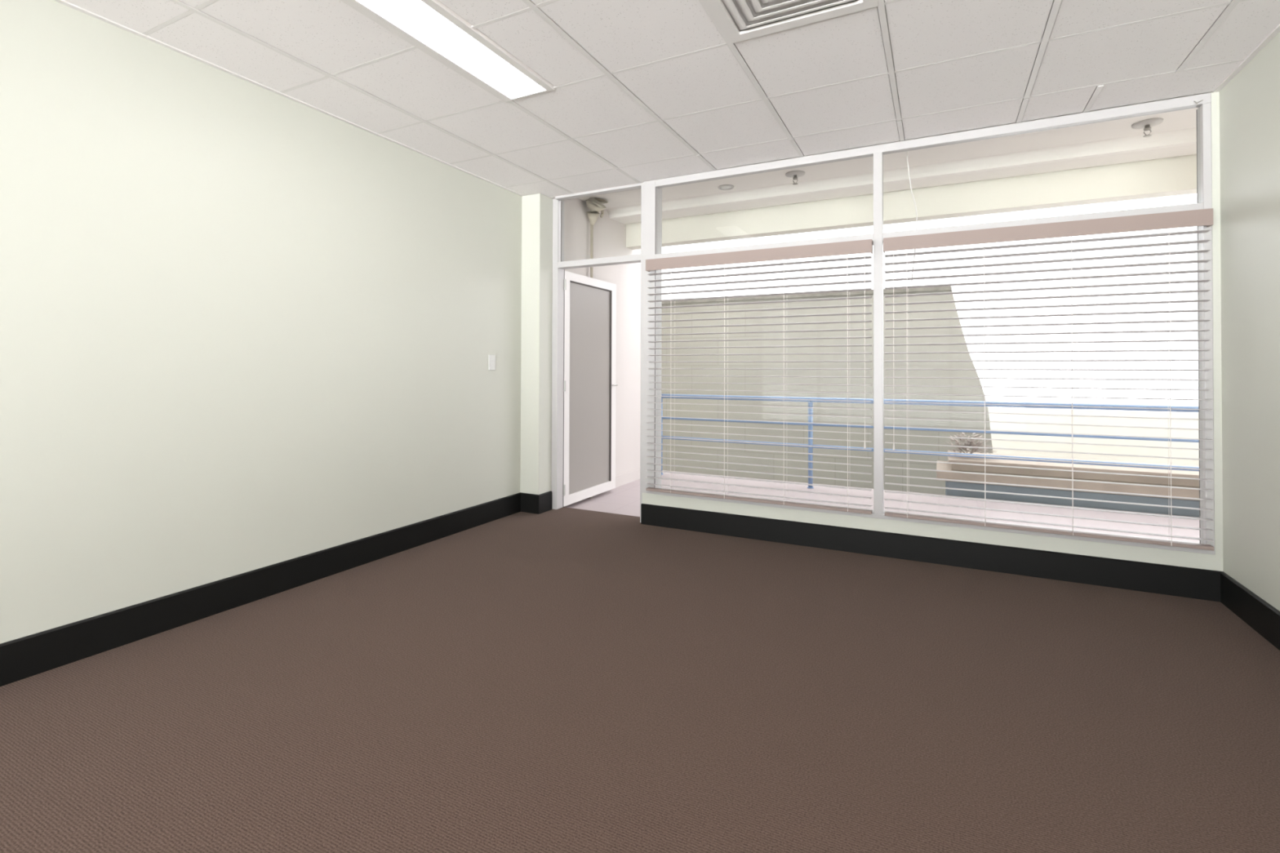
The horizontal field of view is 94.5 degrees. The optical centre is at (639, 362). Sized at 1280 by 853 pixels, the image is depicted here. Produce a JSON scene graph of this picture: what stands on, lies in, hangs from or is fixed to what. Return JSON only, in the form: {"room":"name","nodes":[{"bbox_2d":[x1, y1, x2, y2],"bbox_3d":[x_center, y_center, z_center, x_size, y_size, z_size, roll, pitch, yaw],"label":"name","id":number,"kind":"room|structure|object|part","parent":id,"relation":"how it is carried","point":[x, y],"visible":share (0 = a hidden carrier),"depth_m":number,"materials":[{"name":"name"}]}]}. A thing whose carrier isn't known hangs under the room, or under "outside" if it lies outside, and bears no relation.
{"room":"empty office room","nodes":[
{"label":"empty office room","id":0,"kind":"room"},
{"bbox_2d":[0,0,521,644],"bbox_3d":[-2.504,-0.209,1.826,0.120,2.954,7.238,0,-1,27],"label":"wall","id":1,"kind":"structure","parent":0,"point":[245,326],"depth_m":2.73,"materials":[{"name":"paint"}]},
{"bbox_2d":[0,493,520,686],"bbox_3d":[-2.493,1.072,1.690,0.016,0.148,6.796,0,-1,27],"label":"baseboard","id":2,"kind":"structure","parent":1,"relation":"attached to","point":[24,657],"depth_m":2.71,"materials":[{"name":"black paint"}]},
{"bbox_2d":[488,355,495,370],"bbox_3d":[-1.110,-0.003,4.437,0.013,0.116,0.074,0,-1,27],"label":"light switch","id":3,"kind":"object","parent":1,"relation":"attached to","point":[491,358],"visible":1,"depth_m":4.43,"materials":[{"name":"white plastic"}]},
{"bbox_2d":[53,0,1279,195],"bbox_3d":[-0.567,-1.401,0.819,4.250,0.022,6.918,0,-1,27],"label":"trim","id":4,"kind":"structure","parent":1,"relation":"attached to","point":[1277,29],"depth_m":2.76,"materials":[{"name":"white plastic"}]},
{"bbox_2d":[0,470,1279,852],"bbox_3d":[1.014,1.268,1.292,8.360,0.230,9.250,0,-1,27],"label":"floor","id":5,"kind":"structure","parent":0,"point":[562,680],"depth_m":1.97,"materials":[{"name":"brown carpet"}]},
{"bbox_2d":[520,193,552,494],"bbox_3d":[-0.808,-0.079,4.851,0.180,2.534,0.306,0,-1,27],"label":"wall pier","id":6,"kind":"object","parent":5,"relation":"on","point":[536,323],"visible":0.64,"depth_m":4.72,"materials":[{"name":"paint"}]},
{"bbox_2d":[520,492,540,514],"bbox_3d":[-0.877,1.113,4.690,0.196,0.148,0.016,0,-1,27],"label":"baseboard","id":7,"kind":"structure","parent":6,"relation":"attached to","point":[530,503],"depth_m":4.68,"materials":[{"name":"black paint"}]},
{"bbox_2d":[539,491,551,513],"bbox_3d":[-0.757,1.113,4.728,0.016,0.148,0.160,0,-1,27],"label":"baseboard","id":8,"kind":"structure","parent":6,"relation":"attached to","point":[545,498],"depth_m":4.72,"materials":[{"name":"black paint"}]},
{"bbox_2d":[564,198,640,476],"bbox_3d":[-0.338,-0.213,5.897,0.200,2.890,1.982,0,-1,27],"label":"wall","id":9,"kind":"structure","parent":5,"relation":"on","point":[609,234],"depth_m":5.97,"materials":[{"name":"paint"}]},
{"bbox_2d":[586,197,608,497],"bbox_3d":[-0.377,-0.132,5.351,0.209,2.716,0.299,0,-1,27],"label":"drain pipe","id":10,"kind":"object","parent":9,"relation":"attached to","point":[594,204],"visible":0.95,"depth_m":5.35,"materials":[{"name":"beige paint"}]},
{"bbox_2d":[615,468,639,487],"bbox_3d":[-0.052,1.185,6.223,0.012,0.105,1.090,0,-1,27],"label":"baseboard","id":11,"kind":"structure","parent":9,"relation":"attached to","point":[628,477],"depth_m":6.06,"materials":[{"name":"paint"}]},
{"bbox_2d":[661,393,1199,488],"bbox_3d":[3.211,0.785,5.090,6.860,0.899,0.064,0,-1,27],"label":"railing","id":12,"kind":"object","parent":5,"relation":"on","point":[810,402],"visible":0.48,"depth_m":5.34,"materials":[{"name":"blue paint"}]},
{"bbox_3d":[0.230,0.810,6.596,0.064,0.865,0.064,0,-1,27],"label":"post","id":13,"kind":"part","parent":12,"relation":"part of","materials":[{"name":"blue paint"}]},
{"bbox_3d":[1.689,0.806,5.859,0.064,0.865,0.064,0,-1,27],"label":"post","id":14,"kind":"part","parent":12,"relation":"part of","materials":[{"name":"blue paint"}]},
{"bbox_3d":[3.213,0.359,5.095,6.860,0.048,0.048,0,-1,27],"label":"rail","id":15,"kind":"part","parent":12,"relation":"part of","materials":[{"name":"blue paint"}]},
{"bbox_3d":[3.211,0.819,5.090,6.860,0.034,0.034,0,-1,27],"label":"rail","id":16,"kind":"part","parent":12,"relation":"part of","materials":[{"name":"blue paint"}]},
{"bbox_3d":[3.212,0.604,5.092,6.860,0.022,0.022,0,-1,27],"label":"rail","id":17,"kind":"part","parent":12,"relation":"part of","materials":[{"name":"blue paint"}]},
{"bbox_2d":[64,0,1279,197],"bbox_3d":[-0.553,-1.403,0.856,4.230,0.015,6.978,0,-1,27],"label":"ceiling","id":18,"kind":"structure","parent":0,"point":[331,36],"depth_m":2.76,"materials":[{"name":"tile"}]},
{"bbox_2d":[340,0,554,102],"bbox_3d":[-0.829,-1.387,2.501,0.312,0.033,1.160,0,-1,27],"label":"recessed light","id":19,"kind":"object","parent":18,"relation":"in","point":[430,26],"visible":0.98,"depth_m":2.54,"materials":[{"name":"white metal"}]},
{"bbox_2d":[142,0,1247,194],"bbox_3d":[-0.551,-1.406,0.850,4.250,0.030,6.988,0,-1,27],"label":"ceiling grid","id":20,"kind":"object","parent":18,"relation":"attached to","point":[1045,39],"depth_m":2.77,"materials":[{"name":"white metal"}]},
{"bbox_2d":[704,0,878,43],"bbox_3d":[0.525,-1.387,2.143,0.584,0.032,0.568,0,-1,27],"label":"ceiling vent","id":21,"kind":"object","parent":18,"relation":"in","point":[733,16],"visible":1,"depth_m":2.32,"materials":[{"name":"white metal"}]},
{"bbox_2d":[550,69,1222,571],"bbox_3d":[1.102,-0.291,3.920,4.071,2.950,0.150,0,-1,27],"label":"wall","id":22,"kind":"structure","parent":0,"point":[1157,556],"depth_m":3.17,"materials":[{"name":"paint"}]},
{"bbox_2d":[563,271,617,506],"bbox_3d":[-0.430,0.215,5.272,0.079,1.951,0.886,0,-1,27],"label":"door","id":23,"kind":"structure","parent":22,"relation":"in","point":[590,304],"depth_m":5.26,"materials":[{"name":"white paint"}]},
{"bbox_3d":[-0.447,0.210,5.283,0.014,1.800,0.712,0,-1,27],"label":"glass panel","id":24,"kind":"part","parent":23,"relation":"part of","materials":[{"name":"grey"}]},
{"bbox_2d":[551,182,643,522],"bbox_3d":[-0.324,-0.064,4.656,0.860,2.564,0.142,0,-1,27],"label":"door frame","id":25,"kind":"structure","parent":22,"relation":"attached to","point":[559,265],"depth_m":4.82,"materials":[{"name":"white metal"}]},
{"bbox_3d":[-0.301,-0.800,4.678,0.780,0.047,0.090,0,-1,27],"label":"transom rail","id":26,"kind":"part","parent":25,"relation":"part of","materials":[{"name":"white metal"}]},
{"bbox_2d":[906,151,917,281],"bbox_3d":[1.720,-0.943,3.737,0.065,0.854,0.007,0,-1,27],"label":"cord","id":27,"kind":"object","parent":22,"relation":"hanging from","point":[906,151],"visible":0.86,"depth_m":3.73,"materials":[{"name":"white plastic"}]},
{"bbox_2d":[642,93,1215,555],"bbox_3d":[1.468,-0.084,3.724,3.180,2.534,0.146,0,-1,27],"label":"window","id":28,"kind":"structure","parent":22,"relation":"in","point":[652,189],"depth_m":3.63,"materials":[{"name":"white metal"}]},
{"bbox_3d":[0.091,-0.194,4.413,0.101,2.307,0.120,0,-1,27],"label":"post","id":29,"kind":"part","parent":28,"relation":"part of","materials":[{"name":"white metal"}]},
{"bbox_2d":[645,239,872,514],"bbox_3d":[0.738,0.085,3.973,1.540,1.680,0.064,0,-1,27],"label":"blind","id":30,"kind":"object","parent":28,"relation":"attached to","point":[858,246],"visible":1,"depth_m":3.94,"materials":[{"name":"beige"}]},
{"bbox_3d":[0.234,0.119,4.231,0.003,1.608,0.058,0,-1,32],"label":"ladder cord","id":31,"kind":"part","parent":30,"relation":"part of","materials":[{"name":"white plastic"}]},
{"bbox_3d":[0.590,0.118,4.051,0.003,1.608,0.058,0,-1,32],"label":"ladder cord","id":32,"kind":"part","parent":30,"relation":"part of","materials":[{"name":"white plastic"}]},
{"bbox_3d":[0.737,0.916,3.966,1.532,0.018,0.048,0,-1,27],"label":"rail","id":33,"kind":"part","parent":30,"relation":"part of","materials":[{"name":"beige"}]},
{"bbox_3d":[0.951,0.117,3.869,0.003,1.608,0.058,0,-1,32],"label":"ladder cord","id":34,"kind":"part","parent":30,"relation":"part of","materials":[{"name":"white plastic"}]},
{"bbox_3d":[1.303,0.116,3.691,0.003,1.608,0.058,0,-1,32],"label":"ladder cord","id":35,"kind":"part","parent":30,"relation":"part of","materials":[{"name":"white plastic"}]},
{"bbox_3d":[1.378,-0.084,3.623,0.011,1.210,0.011,0,-1,4],"label":"pull cord","id":36,"kind":"part","parent":30,"relation":"part of","materials":[{"name":"white plastic"}]},
{"bbox_3d":[0.807,-0.776,4.059,1.498,0.050,0.120,0,-1,27],"label":"transom rail","id":37,"kind":"part","parent":28,"relation":"part of","materials":[{"name":"white metal"}]},
{"bbox_3d":[1.498,-1.327,3.678,3.080,0.050,0.050,0,-1,27],"label":"head rail","id":38,"kind":"part","parent":28,"relation":"part of","materials":[{"name":"white metal"}]},
{"bbox_3d":[1.506,0.943,3.680,3.080,0.026,0.126,0,-1,27],"label":"sill rail","id":39,"kind":"part","parent":28,"relation":"part of","materials":[{"name":"white metal"}]},
{"bbox_3d":[2.190,-0.779,3.361,1.497,0.050,0.120,0,-1,27],"label":"transom rail","id":40,"kind":"part","parent":28,"relation":"part of","materials":[{"name":"white metal"}]},
{"bbox_2d":[883,208,1213,551],"bbox_3d":[2.155,0.082,3.257,1.503,1.680,0.064,0,-1,27],"label":"blind","id":41,"kind":"object","parent":28,"relation":"attached to","point":[1201,217],"visible":1,"depth_m":3.21,"materials":[{"name":"beige"}]},
{"bbox_3d":[1.523,-0.084,3.549,0.011,1.210,0.011,1,-1,-41],"label":"pull cord","id":42,"kind":"part","parent":41,"relation":"part of","materials":[{"name":"white plastic"}]},
{"bbox_3d":[1.603,0.115,3.539,0.003,1.608,0.058,0,-1,32],"label":"ladder cord","id":43,"kind":"part","parent":41,"relation":"part of","materials":[{"name":"white plastic"}]},
{"bbox_3d":[1.960,0.114,3.359,0.003,1.608,0.058,0,-1,32],"label":"ladder cord","id":44,"kind":"part","parent":41,"relation":"part of","materials":[{"name":"white plastic"}]},
{"bbox_3d":[2.154,0.912,3.251,1.495,0.018,0.048,0,-1,27],"label":"rail","id":45,"kind":"part","parent":41,"relation":"part of","materials":[{"name":"beige"}]},
{"bbox_3d":[2.321,0.113,3.177,0.003,1.608,0.058,0,-1,32],"label":"ladder cord","id":46,"kind":"part","parent":41,"relation":"part of","materials":[{"name":"white plastic"}]},
{"bbox_3d":[2.681,0.112,2.995,0.003,1.608,0.058,0,-1,32],"label":"ladder cord","id":47,"kind":"part","parent":41,"relation":"part of","materials":[{"name":"white plastic"}]},
{"bbox_2d":[640,503,1223,602],"bbox_3d":[1.444,1.108,3.636,3.211,0.148,0.016,0,-1,27],"label":"baseboard","id":48,"kind":"structure","parent":22,"relation":"attached to","point":[1161,579],"depth_m":3.42,"materials":[{"name":"black paint"}]},
{"bbox_2d":[578,107,1198,224],"bbox_3d":[2.763,-1.641,3.882,7.560,0.440,1.248,0,-1,27],"label":"soffit","id":49,"kind":"structure","parent":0,"point":[1114,141],"depth_m":4.37,"materials":[{"name":"paint"}]},
{"bbox_2d":[718,184,733,190],"bbox_3d":[0.716,-1.460,4.917,0.132,0.012,0.132,0,-1,27],"label":"recessed light","id":50,"kind":"object","parent":49,"relation":"attached to","point":[724,187],"visible":1,"depth_m":4.90,"materials":[{"name":"grey metal"}]},
{"bbox_2d":[785,170,805,184],"bbox_3d":[1.204,-1.427,4.580,0.150,0.083,0.150,0,-1,27],"label":"sprinkler head","id":51,"kind":"object","parent":49,"relation":"attached to","point":[795,174],"visible":1,"depth_m":4.56},
{"bbox_2d":[1131,117,1163,137],"bbox_3d":[3.113,-1.432,3.627,0.150,0.083,0.150,0,-1,27],"label":"sprinkler head","id":52,"kind":"object","parent":49,"relation":"attached to","point":[1146,124],"visible":1,"depth_m":3.61},
{"bbox_2d":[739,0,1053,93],"bbox_3d":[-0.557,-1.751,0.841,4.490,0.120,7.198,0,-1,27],"label":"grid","id":53,"kind":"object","parent":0,"point":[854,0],"depth_m":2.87,"materials":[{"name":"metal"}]},
{"bbox_2d":[1219,31,1279,611],"bbox_3d":[1.398,-0.220,-0.144,0.120,2.954,7.238,0,-1,27],"label":"wall","id":54,"kind":"structure","parent":0,"point":[1250,102],"depth_m":2.64,"materials":[{"name":"paint"}]},
{"bbox_2d":[1220,572,1279,650],"bbox_3d":[1.311,1.063,-0.171,0.016,0.148,6.902,0,-1,27],"label":"baseboard","id":55,"kind":"structure","parent":54,"relation":"attached to","point":[1257,613],"depth_m":2.62,"materials":[{"name":"black paint"}]},
{"label":"outside","id":56,"kind":"structure","parent":0,"visible":0},
{"bbox_3d":[4.163,3.525,6.562,17.500,0.200,3.050,0,-1,27],"label":"ground","id":57,"kind":"structure","parent":56,"visible":0},
{"bbox_2d":[661,285,992,495],"bbox_3d":[0.356,1.244,8.907,8.600,4.390,0.330,0,-1,27],"label":"wall","id":58,"kind":"structure","parent":57,"relation":"on","point":[954,322],"depth_m":7.75,"materials":[{"name":"beige paint"}]},
{"bbox_2d":[936,450,1199,517],"bbox_3d":[4.929,2.158,4.891,4.420,2.500,0.715,0,-1,27],"label":"garden bed","id":59,"kind":"object","parent":57,"relation":"on","point":[1190,483],"visible":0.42,"depth_m":5.14,"materials":[{"name":"brown painted concrete"}]},
{"bbox_2d":[944,431,995,454],"bbox_3d":[3.171,0.786,5.677,0.423,0.243,0.417,0,-1,-3],"label":"dry shrub","id":60,"kind":"object","parent":59,"relation":"on","point":[970,443],"visible":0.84,"depth_m":5.66,"materials":[{"name":"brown plant"}]},
{"bbox_2d":[987,406,1199,465],"bbox_3d":[8.437,2.001,5.936,9.300,2.860,0.250,0,-1,27],"label":"wall","id":61,"kind":"structure","parent":57,"relation":"on","point":[1112,421],"depth_m":7.24,"materials":[{"name":"white paint"}]},
{"bbox_3d":[0.512,-6.382,1.047,50.000,8.940,8.780,0,-1,27],"label":"storey","id":62,"kind":"object","parent":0,"visible":0},
{"bbox_2d":[626,154,1196,249],"bbox_3d":[3.085,-1.524,4.520,7.560,0.657,0.145,0,-1,27],"label":"fascia beam","id":63,"kind":"structure","parent":62,"relation":"attached to","point":[1173,175],"depth_m":4.73,"materials":[{"name":"paint"}]}
]}

